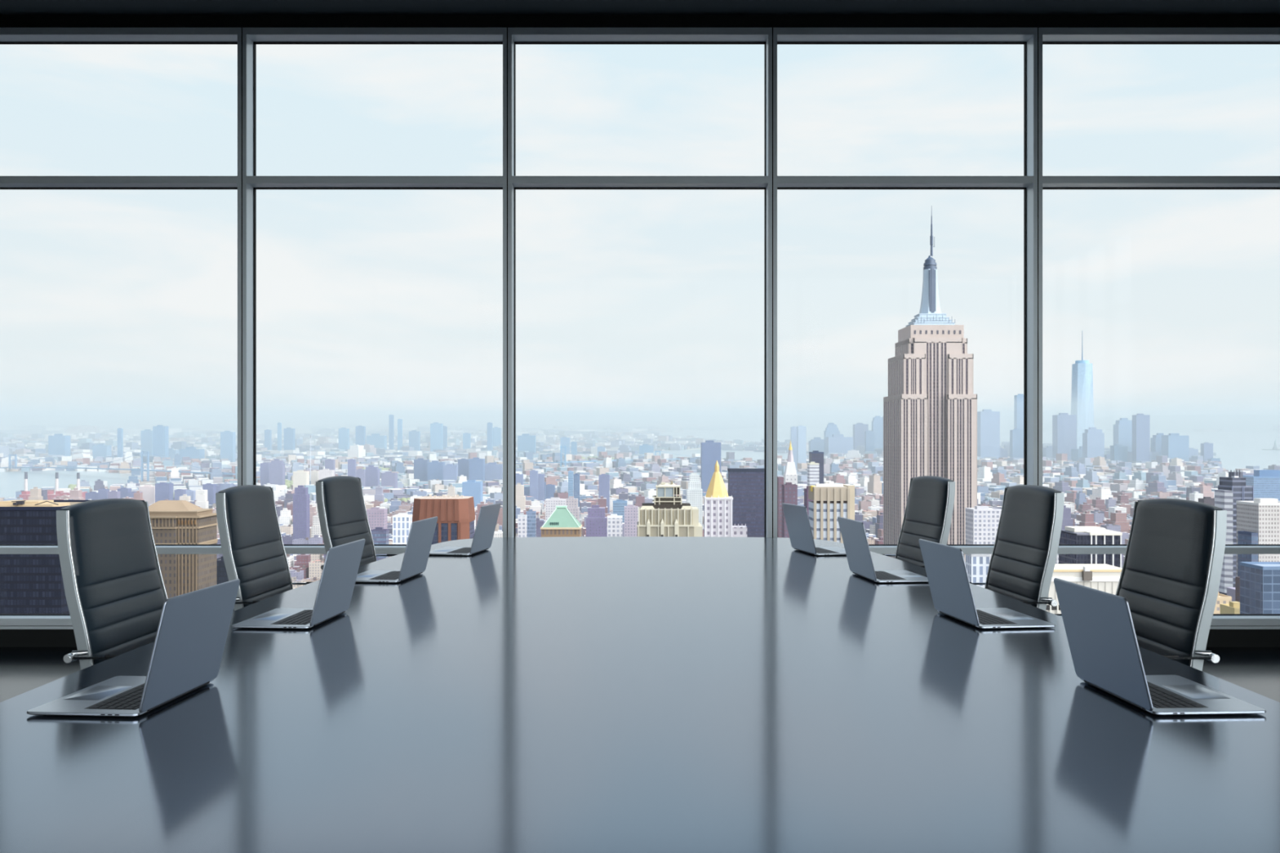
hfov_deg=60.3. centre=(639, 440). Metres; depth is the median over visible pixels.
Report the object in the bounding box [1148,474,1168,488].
apartment building
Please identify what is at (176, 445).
apartment building
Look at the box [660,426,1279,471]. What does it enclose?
bay
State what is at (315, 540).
apartment building
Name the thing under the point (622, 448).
apartment building
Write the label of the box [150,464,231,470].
river
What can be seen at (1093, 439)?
tower
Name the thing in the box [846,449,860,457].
apartment building
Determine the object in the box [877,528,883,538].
rooftop block
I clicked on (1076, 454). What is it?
tower
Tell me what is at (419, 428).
apartment building
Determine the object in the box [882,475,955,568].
office chair
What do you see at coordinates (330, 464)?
tower
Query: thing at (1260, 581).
tower
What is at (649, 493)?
rooftop block
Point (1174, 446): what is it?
tower
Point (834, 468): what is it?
apartment building
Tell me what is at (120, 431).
tower
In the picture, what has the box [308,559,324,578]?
rooftop block
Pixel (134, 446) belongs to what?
apartment building
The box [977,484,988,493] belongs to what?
apartment building
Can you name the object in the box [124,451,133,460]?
apartment building
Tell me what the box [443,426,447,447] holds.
tower
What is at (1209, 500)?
apartment building
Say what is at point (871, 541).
apartment building
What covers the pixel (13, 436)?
city
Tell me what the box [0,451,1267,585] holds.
city buildings
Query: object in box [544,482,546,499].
tower
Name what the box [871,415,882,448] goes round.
tower
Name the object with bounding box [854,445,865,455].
apartment building
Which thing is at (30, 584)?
building
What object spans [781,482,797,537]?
tower
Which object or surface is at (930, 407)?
skyscraper
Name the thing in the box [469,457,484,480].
tower
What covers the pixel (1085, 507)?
apartment building
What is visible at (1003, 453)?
tower
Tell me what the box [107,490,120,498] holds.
tower
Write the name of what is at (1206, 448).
tower
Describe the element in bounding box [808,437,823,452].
tower
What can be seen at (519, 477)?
tower
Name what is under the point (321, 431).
apartment building
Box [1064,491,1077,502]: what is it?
apartment building
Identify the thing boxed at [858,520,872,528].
rooftop block
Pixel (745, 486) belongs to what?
tower
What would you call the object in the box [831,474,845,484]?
apartment building
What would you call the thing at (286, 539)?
rooftop block
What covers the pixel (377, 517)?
tower
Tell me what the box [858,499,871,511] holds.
apartment building
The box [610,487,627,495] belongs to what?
rooftop block
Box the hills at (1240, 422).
[1042,413,1279,431]
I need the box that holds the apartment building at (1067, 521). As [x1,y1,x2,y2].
[1061,505,1072,529]
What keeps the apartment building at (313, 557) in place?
on the ground
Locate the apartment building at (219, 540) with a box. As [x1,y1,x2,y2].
[217,537,222,557]
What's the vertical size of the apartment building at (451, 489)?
70.259 m
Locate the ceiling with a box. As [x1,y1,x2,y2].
[0,0,1279,14]
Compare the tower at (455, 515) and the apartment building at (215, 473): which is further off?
the apartment building at (215, 473)
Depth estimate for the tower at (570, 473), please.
2399.85 m
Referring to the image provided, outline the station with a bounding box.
[19,491,87,500]
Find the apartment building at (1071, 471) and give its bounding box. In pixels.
[1063,466,1078,477]
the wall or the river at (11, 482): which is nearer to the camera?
the wall
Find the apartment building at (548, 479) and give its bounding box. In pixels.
[544,475,557,485]
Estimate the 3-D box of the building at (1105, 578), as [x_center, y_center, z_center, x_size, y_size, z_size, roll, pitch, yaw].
[146.555,124.106,369.250,28.336,165.994,21.500,0,0,0]
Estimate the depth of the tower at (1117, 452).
4973.72 m
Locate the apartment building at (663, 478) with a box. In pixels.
[657,475,669,484]
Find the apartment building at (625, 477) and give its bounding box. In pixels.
[618,472,631,482]
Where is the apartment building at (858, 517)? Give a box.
[854,511,863,520]
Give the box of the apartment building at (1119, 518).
[1107,510,1128,533]
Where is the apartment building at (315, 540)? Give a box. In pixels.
[310,534,322,544]
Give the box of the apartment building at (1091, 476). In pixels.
[1084,470,1098,482]
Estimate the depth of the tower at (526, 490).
2731.37 m
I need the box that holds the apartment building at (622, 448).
[617,444,631,452]
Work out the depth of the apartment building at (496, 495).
2593.59 m
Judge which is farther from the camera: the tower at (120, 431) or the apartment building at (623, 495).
the tower at (120, 431)
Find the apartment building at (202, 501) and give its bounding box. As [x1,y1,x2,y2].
[195,493,208,508]
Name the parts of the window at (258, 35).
head rail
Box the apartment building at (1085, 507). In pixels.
[1078,502,1092,513]
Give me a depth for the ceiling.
6.88 m
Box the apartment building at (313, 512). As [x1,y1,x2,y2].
[309,504,317,526]
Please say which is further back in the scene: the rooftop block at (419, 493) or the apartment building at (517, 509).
the rooftop block at (419, 493)
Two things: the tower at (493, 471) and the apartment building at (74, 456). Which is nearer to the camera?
the tower at (493, 471)
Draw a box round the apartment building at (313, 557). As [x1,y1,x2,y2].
[310,554,322,561]
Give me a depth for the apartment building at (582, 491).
2681.81 m
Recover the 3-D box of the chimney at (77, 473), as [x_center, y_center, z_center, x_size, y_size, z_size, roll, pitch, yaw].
[-1432.746,117.476,2811.557,8.530,71.701,8.316,0,0,0]
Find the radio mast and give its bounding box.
[310,436,311,480]
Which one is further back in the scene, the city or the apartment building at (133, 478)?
the city
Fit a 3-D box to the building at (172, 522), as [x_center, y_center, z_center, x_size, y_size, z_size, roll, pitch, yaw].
[-276.026,118.235,654.500,39.574,165.452,31.000,0,0,0]
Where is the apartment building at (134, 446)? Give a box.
[124,441,140,449]
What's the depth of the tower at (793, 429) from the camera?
4385.00 m
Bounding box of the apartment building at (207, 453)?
[204,450,215,458]
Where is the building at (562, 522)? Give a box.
[540,505,582,537]
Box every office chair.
[56,498,168,670]
[215,484,312,610]
[315,475,397,569]
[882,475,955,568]
[969,484,1064,610]
[1115,498,1226,671]
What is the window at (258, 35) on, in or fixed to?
in the wall
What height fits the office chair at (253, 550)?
1.132 m
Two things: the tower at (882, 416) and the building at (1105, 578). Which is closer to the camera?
the building at (1105, 578)
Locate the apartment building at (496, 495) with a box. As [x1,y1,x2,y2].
[489,491,502,503]
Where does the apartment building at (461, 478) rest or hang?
on the ground
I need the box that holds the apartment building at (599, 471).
[595,466,608,475]
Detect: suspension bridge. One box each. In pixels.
[0,451,235,481]
[515,445,692,466]
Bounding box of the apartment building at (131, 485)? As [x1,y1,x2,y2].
[126,481,137,488]
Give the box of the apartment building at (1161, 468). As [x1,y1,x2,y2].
[1153,464,1169,479]
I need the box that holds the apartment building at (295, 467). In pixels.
[291,461,299,472]
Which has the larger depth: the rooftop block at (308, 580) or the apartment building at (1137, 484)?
the apartment building at (1137, 484)
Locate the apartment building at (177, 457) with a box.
[173,453,181,465]
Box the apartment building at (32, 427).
[27,425,45,430]
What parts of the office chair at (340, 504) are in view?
frame, edge trim, backrest, frame, edge trim, armrest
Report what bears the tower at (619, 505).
on the ground
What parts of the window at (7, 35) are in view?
sill rail, head rail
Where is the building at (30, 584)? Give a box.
[0,500,90,613]
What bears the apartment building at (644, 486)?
on the ground
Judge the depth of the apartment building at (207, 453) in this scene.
5577.10 m
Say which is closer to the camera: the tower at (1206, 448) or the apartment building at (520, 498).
the apartment building at (520, 498)
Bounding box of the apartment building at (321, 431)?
[316,428,337,434]
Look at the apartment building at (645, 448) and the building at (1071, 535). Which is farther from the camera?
the apartment building at (645, 448)
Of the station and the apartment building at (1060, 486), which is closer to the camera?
the station
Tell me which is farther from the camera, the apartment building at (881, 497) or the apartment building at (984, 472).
the apartment building at (984, 472)
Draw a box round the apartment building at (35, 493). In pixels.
[28,487,43,500]
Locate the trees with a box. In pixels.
[67,456,614,502]
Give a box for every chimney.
[24,471,27,491]
[54,472,58,493]
[76,472,79,489]
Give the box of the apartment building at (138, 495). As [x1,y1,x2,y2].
[133,490,143,500]
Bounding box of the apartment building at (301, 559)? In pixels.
[294,554,310,567]
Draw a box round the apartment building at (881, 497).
[879,493,883,504]
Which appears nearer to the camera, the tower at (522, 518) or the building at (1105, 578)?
the building at (1105, 578)
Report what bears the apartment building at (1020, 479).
on the ground
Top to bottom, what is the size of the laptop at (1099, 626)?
0.244 m
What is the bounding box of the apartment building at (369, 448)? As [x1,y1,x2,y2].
[360,444,376,454]
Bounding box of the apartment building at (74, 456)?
[71,453,93,459]
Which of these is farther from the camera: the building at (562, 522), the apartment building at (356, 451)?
the apartment building at (356, 451)
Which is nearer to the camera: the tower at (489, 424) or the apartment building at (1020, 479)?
the apartment building at (1020, 479)
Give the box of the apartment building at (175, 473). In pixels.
[170,466,179,477]
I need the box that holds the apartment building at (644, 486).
[640,482,656,491]
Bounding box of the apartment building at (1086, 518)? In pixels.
[1079,511,1095,526]
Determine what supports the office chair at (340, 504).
on the floor
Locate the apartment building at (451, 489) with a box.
[446,484,456,496]
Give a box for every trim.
[0,626,1279,629]
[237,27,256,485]
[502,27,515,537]
[764,27,777,537]
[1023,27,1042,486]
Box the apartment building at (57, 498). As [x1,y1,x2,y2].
[52,496,64,500]
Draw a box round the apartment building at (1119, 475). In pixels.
[1112,471,1127,483]
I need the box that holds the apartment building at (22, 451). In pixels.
[13,448,33,454]
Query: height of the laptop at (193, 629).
0.244 m
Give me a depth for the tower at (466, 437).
6534.63 m
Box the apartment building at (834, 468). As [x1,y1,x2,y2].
[827,462,839,472]
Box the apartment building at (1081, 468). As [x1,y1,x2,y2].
[1073,462,1085,474]
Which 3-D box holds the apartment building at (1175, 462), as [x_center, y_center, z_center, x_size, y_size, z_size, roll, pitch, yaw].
[2124.478,96.079,4365.707,34.412,58.315,33.871,0,0,-24]
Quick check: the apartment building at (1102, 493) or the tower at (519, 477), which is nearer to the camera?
the apartment building at (1102, 493)
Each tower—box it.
[48,433,71,456]
[84,491,97,500]
[92,444,111,458]
[97,488,109,499]
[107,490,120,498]
[117,427,123,457]
[117,487,131,498]
[128,491,136,497]
[138,484,155,505]
[140,429,152,457]
[152,425,168,457]
[155,482,173,502]
[168,448,179,459]
[173,488,186,500]
[178,446,204,460]
[186,489,195,501]
[202,483,216,506]
[216,484,236,493]
[217,555,234,611]
[220,431,235,462]
[260,462,271,485]
[264,429,271,450]
[269,458,284,484]
[277,422,281,450]
[284,427,294,449]
[293,470,309,488]
[293,485,309,539]
[311,470,318,484]
[318,468,334,479]
[324,458,335,475]
[338,427,349,449]
[347,458,355,477]
[355,425,365,445]
[355,468,365,487]
[365,465,379,487]
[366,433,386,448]
[366,507,387,531]
[371,527,388,560]
[381,471,397,488]
[388,414,394,449]
[392,513,412,544]
[397,418,402,450]
[408,430,420,450]
[412,494,475,544]
[413,457,429,481]
[427,460,444,481]
[430,422,443,451]
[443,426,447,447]
[443,463,457,479]
[457,458,469,479]
[462,432,471,448]
[462,480,483,507]
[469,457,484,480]
[484,462,502,480]
[487,422,492,449]
[492,426,501,446]
[515,473,523,484]
[517,433,535,453]
[517,512,527,537]
[524,486,529,496]
[526,509,536,537]
[529,470,537,500]
[537,473,544,501]
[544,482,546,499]
[545,497,565,521]
[546,484,555,498]
[560,436,569,453]
[565,496,579,522]
[568,470,573,498]
[570,441,577,454]
[573,473,579,506]
[586,505,607,537]
[597,446,605,456]
[598,474,609,513]
[607,514,622,536]
[613,499,627,522]
[624,504,638,536]
[636,480,702,537]
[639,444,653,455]
[686,472,702,537]
[700,440,720,492]
[702,460,746,537]
[727,468,764,537]
[777,476,783,537]
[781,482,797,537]
[783,440,797,484]
[790,426,796,469]
[796,425,806,469]
[804,485,813,517]
[807,462,819,485]
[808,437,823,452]
[808,450,823,484]
[808,481,854,543]
[823,422,839,454]
[825,434,853,454]
[853,422,868,449]
[864,430,875,451]
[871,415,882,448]
[882,416,883,451]
[964,506,1001,558]
[964,554,990,587]
[977,409,999,458]
[1000,448,1007,457]
[1009,428,1023,458]
[1013,394,1023,430]
[1042,445,1052,457]
[1052,413,1076,460]
[1055,554,1058,564]
[1071,446,1082,461]
[1082,427,1104,457]
[1104,453,1110,459]
[1110,444,1128,462]
[1113,417,1132,451]
[1128,451,1159,462]
[1132,413,1150,462]
[1150,433,1168,455]
[1161,433,1188,461]
[1188,448,1198,457]
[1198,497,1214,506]
[1200,442,1213,461]
[1207,457,1220,461]
[1213,591,1231,613]
[1214,470,1253,595]
[1219,601,1239,613]
[1226,587,1235,601]
[1235,497,1279,577]
[1235,577,1239,602]
[1237,530,1257,577]
[1240,561,1279,613]
[1242,470,1279,501]
[1242,471,1253,475]
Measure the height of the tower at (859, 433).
180.913 m
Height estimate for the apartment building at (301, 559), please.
45.045 m
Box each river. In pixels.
[0,470,141,497]
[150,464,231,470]
[638,449,788,460]
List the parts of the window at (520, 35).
head rail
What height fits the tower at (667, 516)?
181.834 m
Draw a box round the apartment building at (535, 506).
[529,499,541,515]
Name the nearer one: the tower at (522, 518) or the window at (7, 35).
the window at (7, 35)
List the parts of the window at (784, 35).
head rail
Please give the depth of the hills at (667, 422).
8883.94 m
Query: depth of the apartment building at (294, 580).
1164.75 m
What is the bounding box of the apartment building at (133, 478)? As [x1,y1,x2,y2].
[127,474,138,483]
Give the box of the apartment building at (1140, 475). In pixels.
[1132,471,1146,483]
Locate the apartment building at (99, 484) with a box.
[93,479,104,490]
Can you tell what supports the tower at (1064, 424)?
on the ground
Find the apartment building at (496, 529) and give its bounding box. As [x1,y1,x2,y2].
[494,522,498,531]
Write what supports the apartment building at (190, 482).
on the ground
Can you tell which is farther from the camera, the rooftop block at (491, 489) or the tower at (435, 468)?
the tower at (435, 468)
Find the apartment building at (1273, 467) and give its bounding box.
[1266,464,1279,470]
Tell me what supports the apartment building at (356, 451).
on the ground
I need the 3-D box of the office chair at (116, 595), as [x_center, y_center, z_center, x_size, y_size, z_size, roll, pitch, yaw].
[-1.381,0.751,3.482,0.650,1.132,0.627,0,0,2]
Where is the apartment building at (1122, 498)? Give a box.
[1115,493,1129,504]
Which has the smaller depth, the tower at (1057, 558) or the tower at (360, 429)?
the tower at (1057, 558)
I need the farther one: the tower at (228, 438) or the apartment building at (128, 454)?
the tower at (228, 438)
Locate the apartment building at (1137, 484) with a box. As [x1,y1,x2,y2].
[1128,479,1145,489]
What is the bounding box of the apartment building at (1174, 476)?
[1166,471,1182,484]
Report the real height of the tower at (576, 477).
93.677 m
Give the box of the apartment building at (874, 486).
[867,473,881,493]
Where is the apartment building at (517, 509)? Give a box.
[515,505,519,519]
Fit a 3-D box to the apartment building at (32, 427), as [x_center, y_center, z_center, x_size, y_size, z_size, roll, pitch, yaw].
[-8380.922,-166.625,15317.397,184.674,103.261,195.737,0,0,-17]
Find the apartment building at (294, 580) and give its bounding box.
[291,576,302,588]
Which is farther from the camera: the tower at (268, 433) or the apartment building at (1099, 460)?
the tower at (268, 433)
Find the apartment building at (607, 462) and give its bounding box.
[602,457,612,467]
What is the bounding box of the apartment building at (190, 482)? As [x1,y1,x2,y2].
[187,478,198,489]
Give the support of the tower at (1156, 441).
on the ground
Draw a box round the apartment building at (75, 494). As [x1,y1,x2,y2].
[67,488,84,500]
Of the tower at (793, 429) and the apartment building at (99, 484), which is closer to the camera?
the apartment building at (99, 484)
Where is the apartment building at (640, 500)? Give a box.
[634,493,644,506]
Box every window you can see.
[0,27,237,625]
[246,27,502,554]
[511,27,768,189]
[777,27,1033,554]
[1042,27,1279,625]
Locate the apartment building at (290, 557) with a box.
[286,554,293,568]
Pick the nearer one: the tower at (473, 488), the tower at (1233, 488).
the tower at (1233, 488)
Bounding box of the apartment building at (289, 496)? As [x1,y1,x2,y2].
[284,491,294,507]
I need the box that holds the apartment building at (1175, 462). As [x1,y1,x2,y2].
[1169,457,1182,466]
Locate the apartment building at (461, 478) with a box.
[455,475,466,483]
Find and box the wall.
[0,14,1279,647]
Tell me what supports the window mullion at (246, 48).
attached to the wall
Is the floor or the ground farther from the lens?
the ground
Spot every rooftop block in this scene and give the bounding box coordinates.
[3,497,22,501]
[131,467,140,475]
[280,524,293,534]
[281,533,293,544]
[289,564,308,578]
[289,568,303,579]
[302,577,319,582]
[304,484,315,497]
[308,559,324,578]
[409,489,426,496]
[428,479,441,491]
[432,483,444,492]
[484,485,501,493]
[553,491,568,498]
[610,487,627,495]
[644,488,656,499]
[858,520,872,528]
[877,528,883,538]
[1089,511,1103,524]
[1124,490,1142,497]
[1150,491,1169,498]
[1167,496,1186,499]
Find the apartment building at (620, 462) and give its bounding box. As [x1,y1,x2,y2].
[615,457,626,467]
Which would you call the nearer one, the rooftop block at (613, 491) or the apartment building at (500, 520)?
the apartment building at (500, 520)
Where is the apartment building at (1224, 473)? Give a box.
[1216,471,1228,485]
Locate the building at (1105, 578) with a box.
[1045,564,1122,613]
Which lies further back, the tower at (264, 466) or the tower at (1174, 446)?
the tower at (1174, 446)
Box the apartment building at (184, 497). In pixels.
[179,493,192,502]
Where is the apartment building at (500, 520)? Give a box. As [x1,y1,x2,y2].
[497,507,502,528]
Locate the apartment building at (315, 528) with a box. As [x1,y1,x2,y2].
[311,513,321,537]
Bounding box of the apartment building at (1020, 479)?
[1012,475,1023,484]
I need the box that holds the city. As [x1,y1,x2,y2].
[0,422,1279,462]
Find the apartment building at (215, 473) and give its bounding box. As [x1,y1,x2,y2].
[210,467,222,479]
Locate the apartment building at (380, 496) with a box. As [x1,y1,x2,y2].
[374,484,384,502]
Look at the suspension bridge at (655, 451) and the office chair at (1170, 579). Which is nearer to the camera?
the office chair at (1170, 579)
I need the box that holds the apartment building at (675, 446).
[670,443,681,450]
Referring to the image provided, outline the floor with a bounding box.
[0,647,1279,702]
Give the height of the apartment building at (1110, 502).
45.707 m
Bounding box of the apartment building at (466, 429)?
[457,427,477,431]
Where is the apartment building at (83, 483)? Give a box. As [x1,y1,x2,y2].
[75,480,90,486]
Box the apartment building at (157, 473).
[155,469,165,476]
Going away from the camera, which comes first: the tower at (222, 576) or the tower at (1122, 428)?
the tower at (222, 576)
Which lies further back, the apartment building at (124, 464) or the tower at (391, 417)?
the tower at (391, 417)
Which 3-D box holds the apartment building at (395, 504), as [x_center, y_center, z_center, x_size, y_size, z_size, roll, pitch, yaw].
[-519.794,146.561,2349.058,24.288,45.823,21.292,0,0,-3]
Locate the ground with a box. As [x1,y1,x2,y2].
[0,422,1052,537]
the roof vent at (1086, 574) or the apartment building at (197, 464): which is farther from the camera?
the apartment building at (197, 464)
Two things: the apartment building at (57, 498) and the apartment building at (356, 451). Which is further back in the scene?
the apartment building at (356, 451)
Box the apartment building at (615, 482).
[609,477,622,490]
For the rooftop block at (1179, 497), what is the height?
33.515 m
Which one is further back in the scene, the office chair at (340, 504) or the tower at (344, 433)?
the tower at (344, 433)
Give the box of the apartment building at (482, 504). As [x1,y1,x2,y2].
[475,501,487,525]
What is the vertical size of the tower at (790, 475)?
184.290 m
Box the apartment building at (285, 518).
[279,508,292,524]
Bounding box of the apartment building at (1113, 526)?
[1100,523,1120,531]
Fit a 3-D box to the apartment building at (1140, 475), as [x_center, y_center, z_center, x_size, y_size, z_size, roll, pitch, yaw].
[1545.403,119.653,3406.190,28.560,53.262,35.448,0,0,-24]
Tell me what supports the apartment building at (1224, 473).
on the ground
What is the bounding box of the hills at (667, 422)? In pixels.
[619,421,871,426]
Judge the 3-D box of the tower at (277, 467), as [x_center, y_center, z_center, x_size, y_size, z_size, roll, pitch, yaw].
[-1058.462,99.065,3217.351,37.211,91.292,26.048,0,0,0]
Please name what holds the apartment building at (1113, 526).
on the ground
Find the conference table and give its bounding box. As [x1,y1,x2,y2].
[0,536,1279,852]
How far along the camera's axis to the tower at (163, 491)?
2563.38 m
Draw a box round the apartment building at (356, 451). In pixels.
[347,444,365,457]
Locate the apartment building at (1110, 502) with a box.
[1104,497,1116,509]
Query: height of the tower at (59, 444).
128.140 m
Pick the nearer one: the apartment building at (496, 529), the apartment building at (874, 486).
the apartment building at (496, 529)
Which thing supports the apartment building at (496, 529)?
on the ground
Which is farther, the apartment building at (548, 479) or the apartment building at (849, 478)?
the apartment building at (849, 478)
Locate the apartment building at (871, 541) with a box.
[866,537,875,544]
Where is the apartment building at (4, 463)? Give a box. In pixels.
[0,457,8,471]
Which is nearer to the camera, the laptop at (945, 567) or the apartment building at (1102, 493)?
the laptop at (945, 567)
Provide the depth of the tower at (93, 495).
2603.74 m
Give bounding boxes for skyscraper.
[883,205,977,563]
[1071,331,1093,448]
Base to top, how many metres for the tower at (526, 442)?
124.021 m
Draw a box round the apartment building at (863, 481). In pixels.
[857,476,869,486]
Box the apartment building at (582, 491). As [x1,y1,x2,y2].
[573,482,586,496]
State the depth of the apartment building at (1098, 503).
2322.05 m
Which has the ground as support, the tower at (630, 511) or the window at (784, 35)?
the tower at (630, 511)
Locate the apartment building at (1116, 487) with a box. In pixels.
[1110,483,1127,491]
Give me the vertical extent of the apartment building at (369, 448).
68.168 m
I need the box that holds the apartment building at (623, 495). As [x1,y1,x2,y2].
[618,491,629,500]
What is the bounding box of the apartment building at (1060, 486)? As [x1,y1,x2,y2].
[1053,480,1070,493]
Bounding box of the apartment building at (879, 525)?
[875,512,883,537]
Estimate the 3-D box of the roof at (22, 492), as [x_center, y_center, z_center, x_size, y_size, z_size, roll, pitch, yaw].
[-1413.583,125.699,2644.016,128.661,9.311,20.000,0,0,0]
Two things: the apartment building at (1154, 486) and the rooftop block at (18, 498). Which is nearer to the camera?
the rooftop block at (18, 498)
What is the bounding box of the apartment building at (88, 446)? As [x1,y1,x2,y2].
[79,442,96,449]
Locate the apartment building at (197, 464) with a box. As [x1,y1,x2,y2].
[191,461,199,470]
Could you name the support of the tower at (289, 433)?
on the ground
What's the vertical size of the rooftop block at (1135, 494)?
33.169 m
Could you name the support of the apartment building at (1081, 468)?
on the ground
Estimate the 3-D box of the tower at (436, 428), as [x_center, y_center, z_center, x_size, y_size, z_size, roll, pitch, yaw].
[-1186.635,-16.373,6431.808,66.634,181.592,46.788,0,0,0]
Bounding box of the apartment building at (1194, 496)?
[1189,491,1203,502]
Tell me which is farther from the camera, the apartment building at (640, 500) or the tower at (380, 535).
the apartment building at (640, 500)
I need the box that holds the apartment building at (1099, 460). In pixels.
[1093,456,1106,466]
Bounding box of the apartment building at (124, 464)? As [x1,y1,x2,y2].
[119,461,129,473]
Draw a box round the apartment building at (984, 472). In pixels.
[977,466,991,478]
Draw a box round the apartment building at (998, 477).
[991,472,1005,484]
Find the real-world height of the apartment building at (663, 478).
52.303 m
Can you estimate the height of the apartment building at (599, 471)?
40.842 m
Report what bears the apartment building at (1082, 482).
on the ground
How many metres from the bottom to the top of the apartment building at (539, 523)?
69.718 m
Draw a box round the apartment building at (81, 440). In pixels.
[77,438,93,447]
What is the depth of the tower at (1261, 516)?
708.70 m
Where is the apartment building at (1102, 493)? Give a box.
[1089,487,1112,499]
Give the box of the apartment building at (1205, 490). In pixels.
[1194,484,1213,498]
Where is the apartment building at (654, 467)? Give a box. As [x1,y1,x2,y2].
[648,462,660,472]
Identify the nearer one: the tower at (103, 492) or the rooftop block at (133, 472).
the tower at (103, 492)
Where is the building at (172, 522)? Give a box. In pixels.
[148,500,217,598]
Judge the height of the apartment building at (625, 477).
45.688 m
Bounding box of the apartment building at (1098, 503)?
[1090,497,1106,511]
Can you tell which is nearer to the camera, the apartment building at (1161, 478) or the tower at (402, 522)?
the tower at (402, 522)
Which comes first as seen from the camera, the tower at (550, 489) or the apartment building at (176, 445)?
the tower at (550, 489)
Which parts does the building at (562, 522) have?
cornice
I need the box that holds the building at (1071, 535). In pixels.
[1058,526,1122,568]
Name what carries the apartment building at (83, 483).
on the ground
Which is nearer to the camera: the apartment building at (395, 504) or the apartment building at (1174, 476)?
the apartment building at (395, 504)
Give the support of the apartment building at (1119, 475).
on the ground
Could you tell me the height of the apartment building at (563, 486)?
53.968 m
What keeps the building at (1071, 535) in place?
on the ground
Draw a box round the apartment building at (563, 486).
[556,480,568,493]
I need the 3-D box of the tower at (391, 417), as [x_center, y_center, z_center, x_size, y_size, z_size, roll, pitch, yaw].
[-1475.490,-41.567,6543.167,25.598,226.467,18.009,0,0,0]
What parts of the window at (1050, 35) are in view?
head rail, sill rail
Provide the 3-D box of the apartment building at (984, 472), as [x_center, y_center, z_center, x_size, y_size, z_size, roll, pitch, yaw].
[1082.305,112.101,3462.227,31.371,65.907,33.269,0,0,-24]
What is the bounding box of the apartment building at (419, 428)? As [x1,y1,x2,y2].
[414,426,430,433]
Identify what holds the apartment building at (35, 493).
on the ground
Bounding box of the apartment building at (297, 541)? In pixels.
[292,537,310,544]
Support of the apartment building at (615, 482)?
on the ground
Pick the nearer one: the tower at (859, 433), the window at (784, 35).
the window at (784, 35)
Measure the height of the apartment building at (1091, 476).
57.603 m
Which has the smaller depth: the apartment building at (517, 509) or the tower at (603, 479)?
the apartment building at (517, 509)
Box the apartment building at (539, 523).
[536,518,543,537]
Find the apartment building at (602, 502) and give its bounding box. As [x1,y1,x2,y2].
[597,496,607,513]
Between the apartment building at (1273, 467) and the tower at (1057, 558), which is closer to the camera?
the tower at (1057, 558)
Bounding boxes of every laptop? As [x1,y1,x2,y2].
[26,578,239,716]
[231,538,364,629]
[355,516,437,582]
[429,502,501,555]
[782,502,846,555]
[837,516,928,582]
[919,538,1055,628]
[1053,577,1266,715]
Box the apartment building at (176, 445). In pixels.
[170,441,187,449]
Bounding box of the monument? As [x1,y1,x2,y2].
[1272,440,1277,448]
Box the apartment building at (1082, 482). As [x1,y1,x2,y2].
[1075,478,1089,488]
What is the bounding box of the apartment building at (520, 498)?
[515,483,525,510]
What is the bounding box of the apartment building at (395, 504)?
[389,498,400,512]
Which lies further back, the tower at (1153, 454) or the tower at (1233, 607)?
the tower at (1153, 454)
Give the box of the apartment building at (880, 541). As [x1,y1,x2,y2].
[875,537,883,544]
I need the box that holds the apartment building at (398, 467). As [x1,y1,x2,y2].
[394,461,404,473]
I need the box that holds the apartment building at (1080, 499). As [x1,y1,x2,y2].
[1075,491,1086,510]
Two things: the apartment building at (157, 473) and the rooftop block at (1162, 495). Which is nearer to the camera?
the rooftop block at (1162, 495)
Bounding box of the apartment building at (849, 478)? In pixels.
[844,474,857,484]
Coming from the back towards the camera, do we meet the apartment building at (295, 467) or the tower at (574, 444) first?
the tower at (574, 444)
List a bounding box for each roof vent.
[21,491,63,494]
[1081,566,1092,580]
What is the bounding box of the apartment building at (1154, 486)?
[1146,480,1166,493]

